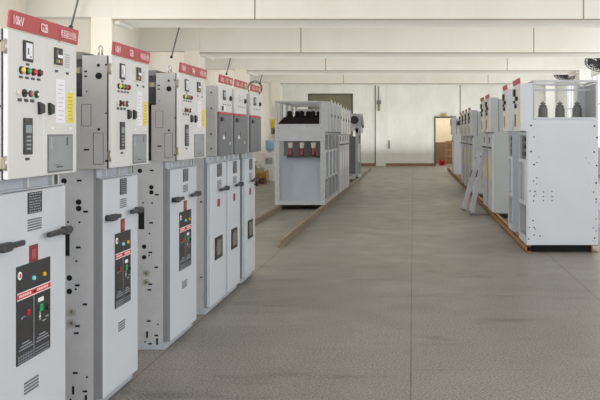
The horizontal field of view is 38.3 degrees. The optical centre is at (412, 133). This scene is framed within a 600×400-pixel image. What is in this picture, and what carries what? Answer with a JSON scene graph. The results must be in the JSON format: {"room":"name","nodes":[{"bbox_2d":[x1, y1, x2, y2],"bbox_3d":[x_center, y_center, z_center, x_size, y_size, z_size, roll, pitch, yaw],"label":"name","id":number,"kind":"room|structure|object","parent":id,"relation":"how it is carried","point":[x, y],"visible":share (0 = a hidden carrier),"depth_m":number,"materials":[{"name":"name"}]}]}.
{"room":"electrical room","nodes":[
{"label":"electrical room","id":0,"kind":"room"},
{"bbox_2d":[91,17,122,57],"bbox_3d":[-5.800,-0.675,16.110,0.400,4.550,0.580,0,0,0],"label":"pillar","id":1,"kind":"structure","parent":0,"point":[104,31],"depth_m":15.82,"materials":[{"name":"paint"}]},
{"bbox_2d":[0,0,268,168],"bbox_3d":[-7.300,-0.675,18.750,0.200,4.550,47.500,0,0,0],"label":"wall","id":2,"kind":"structure","parent":0,"point":[160,61],"depth_m":23.68,"materials":[{"name":"paint"}]},
{"bbox_2d":[26,0,599,29],"bbox_3d":[0.000,-2.500,16.372,14.400,0.900,1.155,0,0,0],"label":"beam","id":3,"kind":"structure","parent":2,"relation":"attached to","point":[127,14],"depth_m":15.80,"materials":[{"name":"paint"}]},
{"bbox_2d":[139,28,599,59],"bbox_3d":[0.000,-2.500,23.023,14.400,0.900,1.455,0,0,0],"label":"beam","id":4,"kind":"structure","parent":2,"relation":"attached to","point":[212,43],"depth_m":22.30,"materials":[{"name":"paint"}]},
{"bbox_2d":[205,58,598,75],"bbox_3d":[0.000,-2.500,29.473,14.400,0.900,1.755,0,0,0],"label":"beam","id":5,"kind":"structure","parent":2,"relation":"attached to","point":[254,66],"depth_m":28.60,"materials":[{"name":"paint"}]},
{"bbox_2d":[250,74,575,85],"bbox_3d":[0.000,-2.500,36.373,14.400,0.900,0.955,0,0,0],"label":"beam","id":6,"kind":"structure","parent":2,"relation":"attached to","point":[284,80],"depth_m":35.90,"materials":[{"name":"paint"}]},
{"bbox_2d":[185,51,204,79],"bbox_3d":[-5.800,-0.675,22.610,0.400,4.550,0.580,0,0,0],"label":"pillar","id":7,"kind":"structure","parent":0,"point":[194,58],"depth_m":22.32,"materials":[{"name":"paint"}]},
{"bbox_2d":[235,69,249,93],"bbox_3d":[-5.800,-0.675,28.910,0.400,4.550,0.580,0,0,0],"label":"pillar","id":8,"kind":"structure","parent":0,"point":[240,74],"depth_m":28.62,"materials":[{"name":"paint"}]},
{"bbox_2d":[271,82,282,151],"bbox_3d":[-5.800,-0.675,36.210,0.400,4.550,0.580,0,0,0],"label":"pillar","id":9,"kind":"structure","parent":0,"point":[276,88],"depth_m":35.92,"materials":[{"name":"paint"}]},
{"bbox_2d":[270,119,274,127],"bbox_3d":[-5.920,-0.440,35.858,0.200,0.360,0.135,0,0,0],"label":"box","id":10,"kind":"object","parent":9,"relation":"attached to","point":[272,121],"visible":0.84,"depth_m":35.80,"materials":[{"name":"plastic"}]},
{"bbox_2d":[108,164,599,399],"bbox_3d":[0.000,1.660,21.250,14.800,0.120,52.500,0,0,0],"label":"floor","id":11,"kind":"structure","parent":0,"point":[393,291],"depth_m":7.53,"materials":[{"name":"concrete"}]},
{"bbox_2d":[0,9,78,399],"bbox_3d":[-2.305,0.534,4.001,1.191,2.132,0.818,0,0,0],"label":"tall cabinet","id":12,"kind":"object","parent":11,"relation":"on","point":[38,74],"visible":1,"depth_m":3.97,"materials":[{"name":"metal"}]},
{"bbox_2d":[19,66,25,73],"bbox_3d":[-1.721,-0.282,3.748,0.018,0.034,0.034,0,0,0],"label":"lamp","id":13,"kind":"object","parent":12,"relation":"attached to","point":[22,69],"depth_m":3.74,"materials":[{"name":"yellow plastic"}]},
{"bbox_2d":[22,89,29,96],"bbox_3d":[-1.720,-0.182,3.778,0.020,0.036,0.036,0,0,0],"label":"switch","id":14,"kind":"object","parent":12,"relation":"attached to","point":[25,92],"depth_m":3.77,"materials":[{"name":"black plastic"}]},
{"bbox_2d":[25,67,31,74],"bbox_3d":[-1.721,-0.282,3.808,0.018,0.034,0.034,0,0,0],"label":"lamp","id":15,"kind":"object","parent":12,"relation":"attached to","point":[28,69],"depth_m":3.80,"materials":[{"name":"green plastic"}]},
{"bbox_2d":[24,374,38,394],"bbox_3d":[-1.800,1.182,4.009,0.004,0.056,0.152,0,0,0],"label":"vent","id":16,"kind":"object","parent":12,"relation":"attached to","point":[31,382],"depth_m":4.01,"materials":[{"name":"grey metal"}]},
{"bbox_2d":[31,68,37,75],"bbox_3d":[-1.721,-0.282,3.867,0.018,0.034,0.034,0,0,0],"label":"lamp","id":17,"kind":"object","parent":12,"relation":"attached to","point":[34,70],"depth_m":3.86,"materials":[{"name":"red plastic"}]},
{"bbox_2d":[28,217,41,230],"bbox_3d":[-1.800,0.428,4.043,0.004,0.055,0.148,0,0,0],"label":"vent","id":18,"kind":"object","parent":12,"relation":"attached to","point":[34,223],"depth_m":4.05,"materials":[{"name":"grey metal"}]},
{"bbox_2d":[34,90,38,97],"bbox_3d":[-1.722,-0.182,3.896,0.016,0.036,0.044,0,0,0],"label":"switch","id":19,"kind":"object","parent":12,"relation":"attached to","point":[36,92],"depth_m":3.88,"materials":[{"name":"green plastic"}]},
{"bbox_2d":[37,69,42,76],"bbox_3d":[-1.721,-0.282,3.926,0.018,0.034,0.034,0,0,0],"label":"lamp","id":20,"kind":"object","parent":12,"relation":"attached to","point":[40,72],"depth_m":3.92,"materials":[{"name":"red plastic"}]},
{"bbox_2d":[65,54,69,67],"bbox_3d":[-1.730,-0.365,4.252,0.001,0.066,0.059,0,0,0],"label":"vent","id":21,"kind":"object","parent":12,"relation":"attached to","point":[67,56],"depth_m":4.25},
{"bbox_2d":[60,41,149,399],"bbox_3d":[-2.305,0.534,5.218,1.191,2.132,0.694,0,0,0],"label":"tall cabinet","id":22,"kind":"object","parent":11,"relation":"on","point":[102,209],"visible":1,"depth_m":4.93,"materials":[{"name":"metal"}]},
{"bbox_2d":[118,319,124,331],"bbox_3d":[-1.800,1.182,5.251,0.004,0.056,0.118,0,0,0],"label":"vent","id":23,"kind":"object","parent":22,"relation":"attached to","point":[121,322],"depth_m":5.24,"materials":[{"name":"grey metal"}]},
{"bbox_2d":[120,198,126,207],"bbox_3d":[-1.800,0.428,5.277,0.004,0.055,0.115,0,0,0],"label":"vent","id":24,"kind":"object","parent":22,"relation":"attached to","point":[123,201],"depth_m":5.28,"materials":[{"name":"grey metal"}]},
{"bbox_2d":[133,62,206,349],"bbox_3d":[-2.305,0.534,6.688,1.191,2.132,0.824,0,0,0],"label":"tall cabinet","id":25,"kind":"object","parent":11,"relation":"on","point":[167,193],"visible":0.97,"depth_m":6.30,"materials":[{"name":"metal"}]},
{"bbox_2d":[194,74,232,314],"bbox_3d":[-2.305,0.534,7.854,1.191,2.132,0.661,0,0,0],"label":"tall cabinet","id":26,"kind":"object","parent":11,"relation":"on","point":[211,169],"visible":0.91,"depth_m":7.58,"materials":[{"name":"metal"}]},
{"bbox_2d":[213,79,247,298],"bbox_3d":[-2.305,0.534,8.533,1.191,2.132,0.634,0,0,0],"label":"tall cabinet","id":27,"kind":"object","parent":11,"relation":"on","point":[239,101],"visible":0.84,"depth_m":8.48,"materials":[{"name":"metal"}]},
{"bbox_2d":[232,81,262,283],"bbox_3d":[-2.305,0.497,9.363,1.192,2.207,0.654,0,0,0],"label":"tall cabinet","id":28,"kind":"object","parent":11,"relation":"on","point":[253,105],"depth_m":9.24,"materials":[{"name":"metal"}]},
{"bbox_2d":[255,178,265,184],"bbox_3d":[-5.000,1.500,27.000,0.600,0.200,0.360,0,0,0],"label":"crate","id":29,"kind":"object","parent":11,"relation":"on","point":[261,181],"visible":0.43,"depth_m":26.82,"materials":[{"name":"brown wood"}]},
{"bbox_2d":[255,170,268,182],"bbox_3d":[-4.950,1.380,27.600,0.470,0.440,0.440,0,0,0],"label":"drum","id":30,"kind":"object","parent":11,"relation":"on","point":[259,173],"visible":0.57,"depth_m":27.47,"materials":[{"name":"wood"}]},
{"bbox_2d":[264,139,274,181],"bbox_3d":[-4.820,0.890,28.580,0.340,1.420,0.360,0,0,0],"label":"water dispenser","id":31,"kind":"object","parent":11,"relation":"on","point":[269,157],"visible":0.97,"depth_m":28.44,"materials":[{"name":"white plastic"}]},
{"bbox_2d":[266,139,273,151],"bbox_3d":[-4.820,0.400,28.600,0.280,0.440,0.280,0,0,0],"label":"water bottle","id":32,"kind":"object","parent":31,"relation":"on","point":[269,143],"depth_m":28.49,"materials":[{"name":"blue plastic"}]},
{"bbox_2d":[255,205,288,224],"bbox_3d":[-2.807,1.550,24.400,0.057,0.100,26.800,0,0,0],"label":"base rail","id":33,"kind":"object","parent":11,"relation":"on","point":[276,209],"visible":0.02,"depth_m":16.46,"materials":[{"name":"brown wood"}]},
{"bbox_2d":[277,168,370,247],"bbox_3d":[-1.887,1.550,24.890,0.057,0.100,25.820,0,0,0],"label":"base rail","id":34,"kind":"object","parent":11,"relation":"on","point":[284,239],"visible":0.93,"depth_m":15.46,"materials":[{"name":"brown wood"}]},
{"bbox_2d":[275,100,332,204],"bbox_3d":[-2.340,0.380,18.325,1.160,2.240,0.750,0,0,0],"label":"tall cabinet","id":35,"kind":"object","parent":34,"relation":"on","point":[301,141],"visible":1,"depth_m":18.12,"materials":[{"name":"metal"}]},
{"bbox_2d":[278,117,318,123],"bbox_3d":[-2.420,-0.285,18.280,0.880,0.150,0.600,0,0,0],"label":"tray","id":36,"kind":"object","parent":35,"relation":"on","point":[286,120],"depth_m":17.98,"materials":[{"name":"black plastic"}]},
{"bbox_2d":[287,156,319,157],"bbox_3d":[-2.335,0.482,18.140,0.690,0.035,0.240,0,0,0],"label":"shelf","id":37,"kind":"object","parent":35,"relation":"attached to","point":[287,156],"depth_m":18.02,"materials":[{"name":"grey metal"}]},
{"bbox_2d":[285,102,335,201],"bbox_3d":[-2.340,0.380,19.129,1.160,2.240,0.742,0,0,0],"label":"tall cabinet","id":38,"kind":"object","parent":34,"relation":"on","point":[333,104],"visible":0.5,"depth_m":19.36,"materials":[{"name":"metal"}]},
{"bbox_2d":[288,104,338,198],"bbox_3d":[-2.340,0.380,19.929,1.160,2.240,0.742,0,0,0],"label":"tall cabinet","id":39,"kind":"object","parent":34,"relation":"on","point":[336,106],"visible":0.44,"depth_m":20.25,"materials":[{"name":"metal"}]},
{"bbox_2d":[294,105,341,195],"bbox_3d":[-2.340,0.380,20.729,1.160,2.240,0.742,0,0,0],"label":"tall cabinet","id":40,"kind":"object","parent":34,"relation":"on","point":[339,107],"visible":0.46,"depth_m":20.93,"materials":[{"name":"metal"}]},
{"bbox_2d":[298,107,343,193],"bbox_3d":[-2.310,0.400,21.540,1.100,2.200,0.760,0,0,0],"label":"tall cabinet","id":41,"kind":"object","parent":34,"relation":"on","point":[340,144],"visible":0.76,"depth_m":21.17,"materials":[{"name":"metal"}]},
{"bbox_2d":[341,108,346,190],"bbox_3d":[-2.310,0.400,22.360,1.100,2.200,0.760,0,0,0],"label":"tall cabinet","id":42,"kind":"object","parent":34,"relation":"on","point":[345,110],"visible":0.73,"depth_m":22.38,"materials":[{"name":"metal"}]},
{"bbox_2d":[343,109,348,188],"bbox_3d":[-2.310,0.400,23.180,1.100,2.200,0.760,0,0,0],"label":"tall cabinet","id":43,"kind":"object","parent":34,"relation":"on","point":[347,111],"visible":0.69,"depth_m":23.10,"materials":[{"name":"metal"}]},
{"bbox_2d":[346,109,350,186],"bbox_3d":[-2.310,0.400,24.000,1.100,2.200,0.760,0,0,0],"label":"tall cabinet","id":44,"kind":"object","parent":34,"relation":"on","point":[350,109],"visible":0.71,"depth_m":23.89,"materials":[{"name":"metal"}]},
{"bbox_2d":[349,113,363,177],"bbox_3d":[-2.135,0.380,29.575,0.850,2.240,1.450,0,0,0],"label":"tall cabinet","id":45,"kind":"object","parent":34,"relation":"on","point":[357,122],"visible":0.6,"depth_m":28.92,"materials":[{"name":"metal"}]},
{"bbox_2d":[439,158,444,164],"bbox_3d":[1.470,1.417,43.400,0.330,0.365,0.330,0,0,0],"label":"bucket","id":46,"kind":"object","parent":11,"relation":"on","point":[441,162],"visible":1,"depth_m":43.30,"materials":[{"name":"red plastic"}]},
{"bbox_2d":[445,141,451,164],"bbox_3d":[1.860,0.975,43.700,0.400,1.250,0.400,0,0,0],"label":"wooden chair","id":47,"kind":"object","parent":11,"relation":"on","point":[446,142],"visible":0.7,"depth_m":43.86,"materials":[{"name":"brown wood"}]},
{"bbox_2d":[461,151,480,209],"bbox_3d":[1.242,0.981,18.068,0.106,1.241,0.796,0,0,32],"label":"channel","id":48,"kind":"object","parent":11,"relation":"on","point":[478,154],"visible":0.98,"depth_m":18.04,"materials":[{"name":"grey metal"}]},
{"bbox_2d":[469,148,486,212],"bbox_3d":[1.302,0.936,17.055,0.426,1.296,0.070,0,0,-31],"label":"channel","id":49,"kind":"object","parent":11,"relation":"on","point":[484,151],"visible":0.92,"depth_m":17.03,"materials":[{"name":"grey metal"}]},
{"bbox_2d":[447,168,530,251],"bbox_3d":[1.565,1.550,24.645,0.070,0.100,26.310,0,0,0],"label":"base rail","id":50,"kind":"object","parent":11,"relation":"on","point":[515,235],"visible":0.86,"depth_m":14.86,"materials":[{"name":"brown wood"}]},
{"bbox_2d":[450,116,460,173],"bbox_3d":[1.772,0.405,32.190,0.715,2.190,1.020,0,0,0],"label":"tall cabinet","id":51,"kind":"object","parent":50,"relation":"on","point":[454,122],"visible":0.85,"depth_m":31.81,"materials":[{"name":"metal"}]},
{"bbox_2d":[459,112,463,182],"bbox_3d":[1.833,0.415,26.010,0.835,2.170,0.820,0,0,0],"label":"tall cabinet","id":52,"kind":"object","parent":50,"relation":"on","point":[460,114],"visible":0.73,"depth_m":25.76,"materials":[{"name":"metal"}]},
{"bbox_2d":[462,110,466,185],"bbox_3d":[1.833,0.415,24.610,0.835,2.170,0.820,0,0,0],"label":"tall cabinet","id":53,"kind":"object","parent":50,"relation":"on","point":[463,113],"visible":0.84,"depth_m":24.29,"materials":[{"name":"metal"}]},
{"bbox_2d":[464,109,471,185],"bbox_3d":[1.833,0.415,23.210,0.835,2.170,0.820,0,0,0],"label":"tall cabinet","id":54,"kind":"object","parent":50,"relation":"on","point":[466,112],"visible":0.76,"depth_m":22.97,"materials":[{"name":"metal"}]},
{"bbox_2d":[468,108,483,193],"bbox_3d":[1.833,0.415,21.810,0.835,2.170,0.820,0,0,0],"label":"tall cabinet","id":55,"kind":"object","parent":50,"relation":"on","point":[474,116],"visible":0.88,"depth_m":21.41,"materials":[{"name":"metal"}]},
{"bbox_2d":[480,97,489,206],"bbox_3d":[1.833,0.370,17.750,0.835,2.260,0.900,0,0,0],"label":"tall cabinet","id":56,"kind":"object","parent":50,"relation":"on","point":[482,105],"visible":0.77,"depth_m":17.59,"materials":[{"name":"metal"}]},
{"bbox_2d":[485,94,507,212],"bbox_3d":[1.833,0.370,16.550,0.835,2.260,0.900,0,0,0],"label":"tall cabinet","id":57,"kind":"object","parent":50,"relation":"on","point":[497,147],"visible":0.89,"depth_m":16.10,"materials":[{"name":"metal"}]},
{"bbox_2d":[502,85,518,231],"bbox_3d":[1.772,0.370,13.368,0.715,2.260,0.623,0,0,0],"label":"tall cabinet","id":58,"kind":"object","parent":50,"relation":"on","point":[507,96],"visible":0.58,"depth_m":13.06,"materials":[{"name":"metal"}]},
{"bbox_2d":[512,78,597,244],"bbox_3d":[1.958,0.370,11.887,1.085,2.260,0.806,0,0,0],"label":"tall cabinet","id":59,"kind":"object","parent":50,"relation":"on","point":[558,155],"visible":1,"depth_m":11.49,"materials":[{"name":"metal"}]},
{"bbox_2d":[531,245,590,251],"bbox_3d":[2.015,1.552,11.570,0.826,0.097,0.060,0,0,0],"label":"rail","id":60,"kind":"object","parent":11,"relation":"on","point":[534,248],"visible":1,"depth_m":11.54,"materials":[{"name":"black metal"}]},
{"bbox_2d":[269,83,556,162],"bbox_3d":[0.000,-0.675,42.600,14.400,4.550,0.200,0,0,0],"label":"wall","id":61,"kind":"structure","parent":0,"point":[411,110],"depth_m":42.50,"materials":[{"name":"beige paint"}]},
{"bbox_2d":[308,94,352,135],"bbox_3d":[-4.125,-0.210,42.545,2.250,3.620,0.110,0,0,0],"label":"window","id":62,"kind":"structure","parent":61,"relation":"in","point":[346,100],"depth_m":42.54,"materials":[{"name":"grey metal"}]},
{"bbox_2d":[375,86,375,164],"bbox_3d":[-1.870,-0.425,42.460,0.055,3.950,0.055,0,0,22],"label":"pipe","id":63,"kind":"object","parent":61,"relation":"attached to","point":[375,86],"visible":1,"depth_m":42.43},
{"bbox_2d":[377,87,380,110],"bbox_3d":[-1.700,-1.750,42.388,0.200,1.200,0.095,0,0,0],"label":"junction box","id":64,"kind":"object","parent":61,"relation":"attached to","point":[378,100],"visible":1,"depth_m":42.36,"materials":[{"name":"grey metal"}]},
{"bbox_2d":[376,85,385,165],"bbox_3d":[-1.610,-0.675,42.465,0.500,4.550,0.070,0,0,0],"label":"pillar","id":65,"kind":"structure","parent":61,"relation":"attached to","point":[380,115],"depth_m":42.43,"materials":[{"name":"beige paint"}]},
{"bbox_2d":[361,163,433,165],"bbox_3d":[2.110,1.530,42.490,10.180,0.140,0.020,0,0,0],"label":"baseboard","id":66,"kind":"structure","parent":61,"relation":"attached to","point":[362,164],"depth_m":42.48,"materials":[{"name":"brown wood"}]},
{"bbox_2d":[434,117,450,165],"bbox_3d":[1.605,0.365,42.575,1.090,2.470,0.250,0,0,0],"label":"door frame","id":67,"kind":"structure","parent":61,"relation":"in","point":[434,117],"depth_m":42.45,"materials":[{"name":"grey"}]},
{"bbox_2d":[436,118,452,163],"bbox_3d":[1.750,0.000,44.350,4.700,3.200,3.300,0,0,0],"label":"wall","id":68,"kind":"structure","parent":0,"point":[443,128],"depth_m":45.90,"materials":[{"name":"beige paint"}]},
{"bbox_2d":[543,82,554,116],"bbox_3d":[5.800,-0.675,36.210,0.400,4.550,0.580,0,0,0],"label":"pillar","id":69,"kind":"structure","parent":0,"point":[548,96],"depth_m":35.92,"materials":[{"name":"beige paint"}]},
{"bbox_2d":[557,70,599,174],"bbox_3d":[7.300,-0.675,18.750,0.200,4.550,47.500,0,0,0],"label":"wall","id":70,"kind":"structure","parent":0,"point":[561,95],"depth_m":40.20,"materials":[{"name":"beige paint"}]},
{"bbox_2d":[567,86,572,116],"bbox_3d":[7.300,-0.900,39.200,0.080,3.000,2.000,0,0,0],"label":"window","id":71,"kind":"structure","parent":70,"relation":"in","point":[571,107],"depth_m":39.18,"materials":[{"name":"white"}]},
{"bbox_2d":[591,72,599,148],"bbox_3d":[7.300,-0.900,32.600,0.080,3.000,4.400,0,0,0],"label":"window","id":72,"kind":"structure","parent":70,"relation":"in","point":[596,74],"depth_m":33.67,"materials":[{"name":"white"}]},
{"bbox_2d":[576,69,590,100],"bbox_3d":[5.800,-0.675,28.910,0.400,4.550,0.580,0,0,0],"label":"pillar","id":73,"kind":"structure","parent":0,"point":[584,74],"depth_m":28.62,"materials":[{"name":"beige paint"}]},
{"bbox_3d":[0.000,-3.010,21.250,14.800,0.120,52.500,0,0,0],"label":"ceiling","id":74,"kind":"structure","parent":0,"visible":0},
{"bbox_2d":[69,0,78,28],"bbox_3d":[-6.160,-2.439,15.600,0.310,1.030,0.072,0,0,0],"label":"rod","id":75,"kind":"object","parent":74,"relation":"hanging from","point":[76,5],"visible":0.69,"depth_m":15.59,"materials":[{"name":"grey metal"}]},
{"bbox_2d":[170,28,179,58],"bbox_3d":[-6.167,-2.458,22.100,0.300,0.992,0.072,0,0,0],"label":"rod","id":76,"kind":"object","parent":74,"relation":"hanging from","point":[171,56],"visible":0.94,"depth_m":22.09,"materials":[{"name":"grey metal"}]},
{"bbox_2d":[554,74,575,79],"bbox_3d":[6.105,-2.547,34.273,0.898,0.816,0.858,0,0,0],"label":"wall fan","id":77,"kind":"object","parent":74,"relation":"hanging from","point":[564,77],"visible":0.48,"depth_m":34.33,"materials":[{"name":"black plastic"}]},
{"bbox_2d":[585,58,599,71],"bbox_3d":[5.965,-2.476,27.173,0.937,0.955,0.894,0,0,0],"label":"wall fan","id":78,"kind":"object","parent":74,"relation":"hanging from","point":[592,63],"visible":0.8,"depth_m":27.21,"materials":[{"name":"black plastic"}]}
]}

